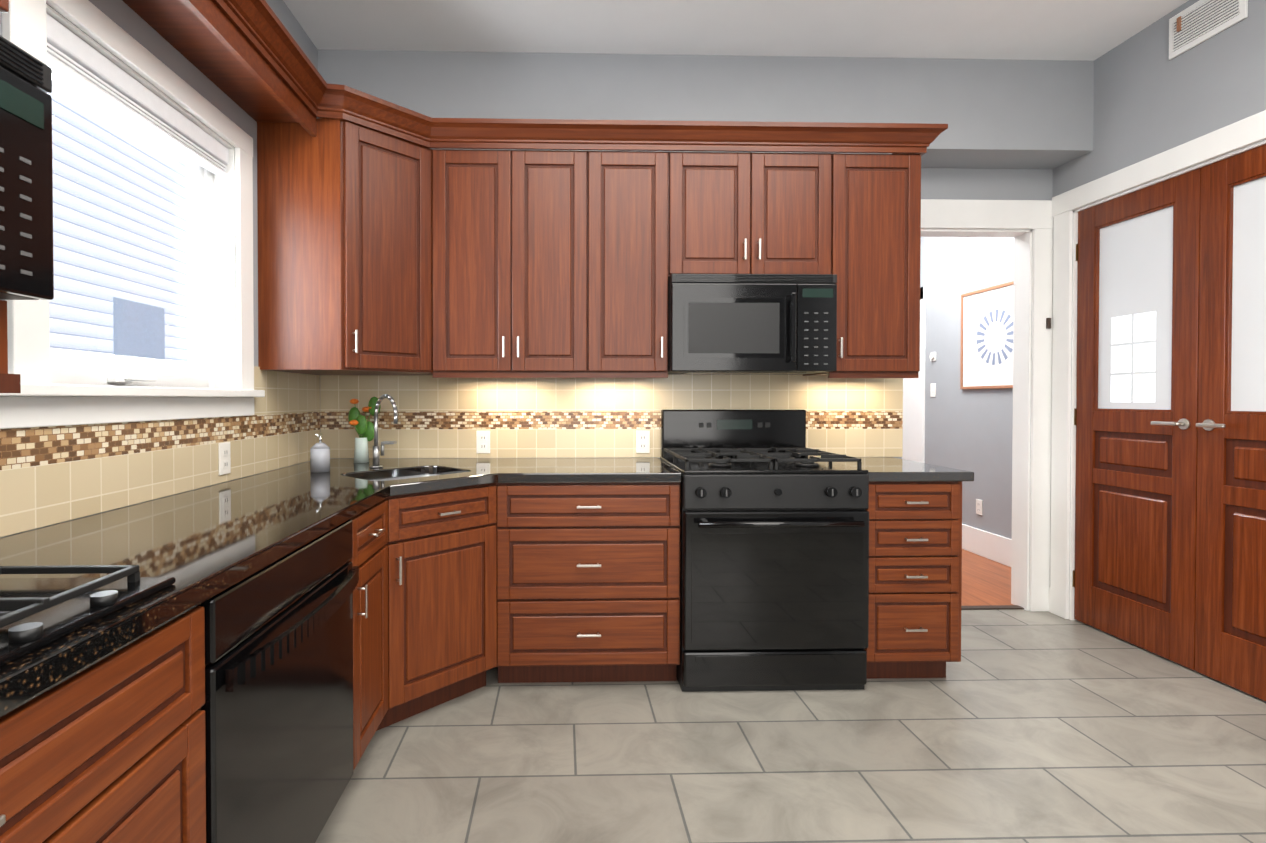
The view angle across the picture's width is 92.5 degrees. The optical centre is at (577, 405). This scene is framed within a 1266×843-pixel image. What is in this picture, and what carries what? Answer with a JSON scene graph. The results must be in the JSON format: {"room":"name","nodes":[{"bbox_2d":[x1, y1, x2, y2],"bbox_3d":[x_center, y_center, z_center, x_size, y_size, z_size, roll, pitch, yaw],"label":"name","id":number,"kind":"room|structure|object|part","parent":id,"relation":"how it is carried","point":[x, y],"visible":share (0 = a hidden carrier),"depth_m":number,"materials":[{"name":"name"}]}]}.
{"room":"kitchen","nodes":[
{"label":"kitchen","id":0,"kind":"room"},
{"bbox_2d":[0,0,317,537],"bbox_3d":[-1.323,-0.285,0.779,0.140,2.965,5.405,0,1,-1],"label":"wall","id":1,"kind":"structure","parent":0,"point":[132,23],"depth_m":2.12,"materials":[{"name":"grey paint"}]},
{"bbox_2d":[0,0,8,11],"bbox_3d":[-1.065,-0.919,0.721,0.368,0.645,0.439,0,1,-1],"label":"upper cabinet","id":2,"kind":"object","parent":1,"relation":"attached to","point":[4,4],"depth_m":0.93,"materials":[{"name":"brown wood"}]},
{"bbox_2d":[0,300,20,392],"bbox_3d":[-1.067,-0.091,0.887,0.373,0.145,0.125,0,1,-1],"label":"corbel bracket","id":3,"kind":"object","parent":1,"relation":"attached to","point":[10,383],"visible":1,"depth_m":0.94,"materials":[{"name":"brown wood"}]},
{"bbox_2d":[0,35,53,299],"bbox_3d":[-1.011,-0.344,0.571,0.468,0.367,0.755,0,1,-1],"label":"over-the-range microwave","id":4,"kind":"object","parent":1,"relation":"attached to","point":[26,224],"visible":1,"depth_m":0.90,"materials":[{"name":"black glass"}]},
{"bbox_2d":[0,0,264,428],"bbox_3d":[-1.310,-0.496,1.669,0.180,1.085,1.430,0,1,-1],"label":"window","id":5,"kind":"structure","parent":1,"relation":"in","point":[39,400],"depth_m":1.84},
{"bbox_3d":[-1.348,-0.506,1.848,0.113,0.902,0.834,0,1,-1],"label":"window sash unit","id":6,"kind":"part","parent":5,"relation":"part of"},
{"bbox_2d":[0,366,319,536],"bbox_3d":[-1.269,0.068,1.578,0.007,0.431,2.952,0,1,-1],"label":"tile backsplash","id":7,"kind":"structure","parent":1,"relation":"attached to","point":[50,475],"depth_m":1.76,"materials":[{"name":"beige tile"}]},
{"bbox_2d":[218,442,230,474],"bbox_3d":[-1.276,0.191,2.183,0.008,0.115,0.070,0,1,-1],"label":"electrical outlet","id":8,"kind":"object","parent":7,"relation":"attached to","point":[224,458],"visible":1,"depth_m":2.17,"materials":[{"name":"white plastic"}]},
{"bbox_2d":[252,88,363,374],"bbox_3d":[-1.104,-0.708,2.748,0.394,1.116,0.614,0,1,-1],"label":"upper cabinet","id":9,"kind":"object","parent":1,"relation":"attached to","point":[308,141],"depth_m":2.44,"materials":[{"name":"brown wood"}]},
{"bbox_2d":[318,49,1093,558],"bbox_3d":[0.969,-0.315,3.327,4.570,2.965,0.425,0,1,-1],"label":"wall","id":10,"kind":"structure","parent":0,"point":[632,87],"depth_m":3.10,"materials":[{"name":"grey paint"}]},
{"bbox_2d":[356,89,447,375],"bbox_3d":[-0.784,-0.708,2.757,0.370,1.116,0.614,0,1,-1],"label":"upper cabinet","id":11,"kind":"object","parent":10,"relation":"attached to","point":[396,240],"depth_m":2.63,"materials":[{"name":"brown wood"}]},
{"bbox_2d":[433,118,687,377],"bbox_3d":[-0.121,-0.710,2.895,1.195,1.116,0.371,0,1,-1],"label":"upper cabinet","id":12,"kind":"object","parent":10,"relation":"attached to","point":[561,264],"depth_m":2.75,"materials":[{"name":"brown wood"}]},
{"bbox_2d":[320,374,902,457],"bbox_3d":[0.192,0.048,3.096,2.990,0.436,0.007,0,1,-1],"label":"tile backsplash","id":13,"kind":"structure","parent":10,"relation":"attached to","point":[565,417],"depth_m":3.09,"materials":[{"name":"beige tile"}]},
{"bbox_2d":[476,431,489,452],"bbox_3d":[-0.480,0.185,3.072,0.070,0.115,0.008,0,1,-1],"label":"electrical outlet","id":14,"kind":"object","parent":13,"relation":"attached to","point":[482,441],"visible":1,"depth_m":3.07,"materials":[{"name":"white plastic"}]},
{"bbox_2d":[636,431,649,452],"bbox_3d":[0.335,0.185,3.093,0.070,0.115,0.008,0,1,-1],"label":"electrical outlet","id":15,"kind":"object","parent":13,"relation":"attached to","point":[642,441],"visible":1,"depth_m":3.09,"materials":[{"name":"white plastic"}]},
{"bbox_2d":[688,124,835,273],"bbox_3d":[0.789,-0.933,2.932,0.754,0.670,0.338,0,1,-1],"label":"upper cabinet","id":16,"kind":"object","parent":10,"relation":"attached to","point":[749,213],"depth_m":2.76,"materials":[{"name":"brown wood"}]},
{"bbox_2d":[668,274,836,374],"bbox_3d":[0.792,-0.375,2.891,0.750,0.439,0.433,0,1,-1],"label":"over-the-range microwave","id":17,"kind":"object","parent":16,"relation":"attached to","point":[752,324],"visible":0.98,"depth_m":2.71,"materials":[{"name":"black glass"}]},
{"bbox_2d":[803,124,927,377],"bbox_3d":[1.344,-0.710,2.948,0.482,1.116,0.338,0,1,-1],"label":"upper cabinet","id":18,"kind":"object","parent":10,"relation":"attached to","point":[878,196],"depth_m":2.78,"materials":[{"name":"brown wood"}]},
{"bbox_2d":[902,286,925,462],"bbox_3d":[3.062,0.038,5.778,0.020,2.200,0.850,0,1,-1],"label":"door frame","id":19,"kind":"structure","parent":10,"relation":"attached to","point":[913,419],"depth_m":5.43,"materials":[{"name":"white wood"}]},
{"bbox_2d":[283,0,1188,60],"bbox_3d":[0.927,-1.834,2.185,4.710,0.100,8.140,0,1,-1],"label":"ceiling","id":20,"kind":"structure","parent":0,"point":[1086,30],"depth_m":2.85,"materials":[{"name":"white paint"}]},
{"bbox_2d":[315,609,1265,842],"bbox_3d":[0.738,1.227,0.796,4.260,0.060,5.300,0,1,-1],"label":"floor","id":21,"kind":"structure","parent":0,"point":[1019,726],"depth_m":2.02,"materials":[{"name":"grey tile"}]},
{"bbox_2d":[0,606,205,842],"bbox_3d":[-0.936,0.769,0.578,0.618,0.862,0.920,0,1,-1],"label":"base cabinet","id":22,"kind":"object","parent":21,"relation":"on","point":[113,752],"depth_m":0.84,"materials":[{"name":"brown wood"}]},
{"bbox_2d":[0,458,431,716],"bbox_3d":[-0.948,0.305,1.588,0.630,0.040,2.951,0,1,-1],"label":"countertop","id":23,"kind":"structure","parent":22,"relation":"on","point":[202,545],"depth_m":1.29,"materials":[{"name":"black stone"}]},
{"bbox_2d":[0,565,175,665],"bbox_3d":[-0.898,0.276,0.608,0.500,0.040,0.750,0,1,-1],"label":"gas cooktop","id":24,"kind":"object","parent":23,"relation":"in","point":[36,613],"visible":1,"depth_m":0.85,"materials":[{"name":"metal"}]},
{"bbox_2d":[310,434,329,472],"bbox_3d":[-1.066,0.195,2.499,0.075,0.157,0.076,0,1,-1],"label":"soap dispenser","id":25,"kind":"object","parent":23,"relation":"on","point":[320,456],"visible":1,"depth_m":2.47,"materials":[{"name":"silver metal"}]},
{"bbox_2d":[348,397,380,462],"bbox_3d":[-1.014,0.113,2.859,0.152,0.312,0.110,0,1,-1],"label":"vase","id":26,"kind":"object","parent":23,"relation":"on","point":[363,426],"visible":0.96,"depth_m":2.85,"materials":[{"name":"white ceramic"}]},
{"bbox_2d":[370,394,397,467],"bbox_3d":[-0.837,0.111,2.630,0.157,0.321,0.200,0,1,-1],"label":"gooseneck faucet","id":27,"kind":"object","parent":23,"relation":"on","point":[376,455],"visible":1,"depth_m":2.65,"materials":[{"name":"silver metal"}]},
{"bbox_2d":[370,475,435,480],"bbox_3d":[-0.699,0.397,2.482,0.344,0.161,0.464,1,1,44],"label":"undermount sink basin","id":28,"kind":"object","parent":23,"relation":"in","point":[402,477],"visible":0.02,"depth_m":2.66,"materials":[{"name":"silver metal"}]},
{"bbox_2d":[196,519,358,842],"bbox_3d":[-0.927,0.760,1.399,0.678,0.861,0.704,0,1,-1],"label":"dishwasher","id":29,"kind":"object","parent":21,"relation":"on","point":[277,707],"visible":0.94,"depth_m":1.30,"materials":[{"name":"black metal"}]},
{"bbox_2d":[349,497,399,769],"bbox_3d":[-0.950,0.752,1.964,0.661,0.862,0.411,0,1,-1],"label":"base cabinet","id":30,"kind":"object","parent":21,"relation":"on","point":[376,530],"depth_m":1.99,"materials":[{"name":"brown wood"}]},
{"bbox_2d":[390,483,499,720],"bbox_3d":[-0.515,0.749,2.282,0.378,0.862,0.423,0,1,-1],"label":"base cabinet","id":31,"kind":"object","parent":21,"relation":"on","point":[460,591],"depth_m":2.31,"materials":[{"name":"brown wood"}]},
{"bbox_2d":[500,482,679,682],"bbox_3d":[0.013,0.743,2.766,0.809,0.862,0.670,0,1,-1],"label":"base cabinet","id":32,"kind":"object","parent":21,"relation":"on","point":[590,572],"depth_m":2.48,"materials":[{"name":"brown wood"}]},
{"bbox_2d":[388,458,681,495],"bbox_3d":[-0.118,0.293,2.606,1.084,0.040,0.958,0,1,-1],"label":"countertop","id":33,"kind":"structure","parent":32,"relation":"on","point":[452,473],"depth_m":2.51,"materials":[{"name":"black stone"}]},
{"bbox_2d":[658,410,868,691],"bbox_3d":[0.803,0.599,2.757,0.760,1.150,0.725,0,1,-1],"label":"gas range","id":34,"kind":"object","parent":21,"relation":"on","point":[774,554],"visible":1,"depth_m":2.46,"materials":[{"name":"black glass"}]},
{"bbox_2d":[865,481,961,678],"bbox_3d":[1.396,0.742,2.822,0.418,0.862,0.628,0,1,-1],"label":"base cabinet","id":35,"kind":"object","parent":21,"relation":"on","point":[915,528],"depth_m":2.51,"materials":[{"name":"brown wood"}]},
{"bbox_2d":[818,457,973,481],"bbox_3d":[1.410,0.290,2.808,0.453,0.040,0.631,0,1,-1],"label":"countertop","id":36,"kind":"structure","parent":35,"relation":"on","point":[880,469],"depth_m":2.51,"materials":[{"name":"black stone"}]},
{"bbox_2d":[961,605,1023,609],"bbox_3d":[2.148,1.162,3.467,0.835,0.008,0.050,0,1,-1],"label":"threshold","id":37,"kind":"object","parent":21,"relation":"on","point":[989,607],"depth_m":3.46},
{"bbox_2d":[920,237,1013,538],"bbox_3d":[3.221,-0.303,2.261,0.120,2.965,7.900,0,1,-1],"label":"wall","id":38,"kind":"structure","parent":0,"point":[968,429],"depth_m":4.82,"materials":[{"name":"grey paint"}]},
{"bbox_2d":[930,383,935,396],"bbox_3d":[3.079,-0.135,5.231,0.012,0.115,0.070,0,1,-1],"label":"light switch","id":39,"kind":"object","parent":38,"relation":"attached to","point":[932,389],"visible":1,"depth_m":5.22,"materials":[{"name":"white plastic"}]},
{"bbox_2d":[930,352,935,360],"bbox_3d":[3.074,-0.425,5.227,0.023,0.075,0.075,0,1,-1],"label":"dimmer switch","id":40,"kind":"object","parent":38,"relation":"attached to","point":[932,356],"visible":1,"depth_m":5.21,"materials":[{"name":"white plastic"}]},
{"bbox_2d":[976,499,982,514],"bbox_3d":[3.096,0.782,4.652,0.008,0.115,0.070,0,1,-1],"label":"outlet","id":41,"kind":"object","parent":38,"relation":"attached to","point":[979,507],"visible":1,"depth_m":4.64,"materials":[{"name":"white plastic"}]},
{"bbox_2d":[960,281,1013,388],"bbox_3d":[3.094,-0.506,4.467,0.020,0.760,0.760,0,1,-1],"label":"framed picture","id":42,"kind":"object","parent":38,"relation":"attached to","point":[986,354],"visible":0.67,"depth_m":4.55,"materials":[{"name":"white paper"}]},
{"bbox_2d":[962,524,1049,611],"bbox_3d":[2.875,1.055,4.385,0.466,0.200,1.950,0,1,-1],"label":"baseboard","id":43,"kind":"structure","parent":38,"relation":"attached to","point":[989,545],"depth_m":4.54,"materials":[{"name":"white wood"}]},
{"bbox_2d":[961,549,1012,605],"bbox_3d":[2.020,1.179,4.899,2.390,0.060,2.840,0,1,-1],"label":"floor","id":44,"kind":"structure","parent":0,"point":[985,581],"depth_m":3.98,"materials":[{"name":"brown wood"}]},
{"bbox_2d":[1052,0,1265,590],"bbox_3d":[2.808,-0.285,0.801,0.120,2.965,5.240,0,1,-1],"label":"wall","id":45,"kind":"structure","parent":0,"point":[1151,99],"depth_m":2.77,"materials":[{"name":"grey paint"}]},
{"bbox_2d":[921,110,1265,619],"bbox_3d":[2.260,0.007,2.701,1.120,2.335,1.660,0,1,-1],"label":"door frame","id":46,"kind":"structure","parent":45,"relation":"attached to","point":[1032,397],"depth_m":3.38,"materials":[{"name":"white wood"}]},
{"bbox_2d":[1046,318,1050,328],"bbox_3d":[2.647,-0.464,3.391,0.020,0.060,0.012,0,1,-1],"label":"hinge","id":47,"kind":"object","parent":46,"relation":"attached to","point":[1048,323],"visible":1,"depth_m":3.39,"materials":[{"name":"metal"}]},
{"bbox_2d":[1072,168,1200,669],"bbox_3d":[2.698,0.060,2.958,0.096,2.207,0.626,0,1,-1],"label":"door leaf","id":48,"kind":"structure","parent":45,"relation":"in","point":[1136,408],"depth_m":2.91,"materials":[{"name":"brown wood"}]},
{"bbox_2d":[1169,0,1247,59],"bbox_3d":[2.690,-1.662,2.587,0.022,0.185,0.310,0,1,-1],"label":"air vent","id":49,"kind":"object","parent":45,"relation":"in","point":[1196,23],"visible":1,"depth_m":2.60,"materials":[{"name":"white metal"}]},
{"bbox_2d":[1195,144,1265,700],"bbox_3d":[2.713,0.068,2.328,0.096,2.207,0.626,0,1,-1],"label":"door leaf","id":50,"kind":"structure","parent":45,"relation":"in","point":[1230,635],"depth_m":2.51,"materials":[{"name":"brown wood"}]},
{"label":"outside","id":51,"kind":"structure","parent":0,"visible":0},
{"bbox_2d":[48,81,187,361],"bbox_3d":[-4.149,-1.799,2.558,0.100,6.050,10.500,0,1,-1],"label":"neighbor siding","id":52,"kind":"object","parent":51,"point":[81,165],"depth_m":5.43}
]}

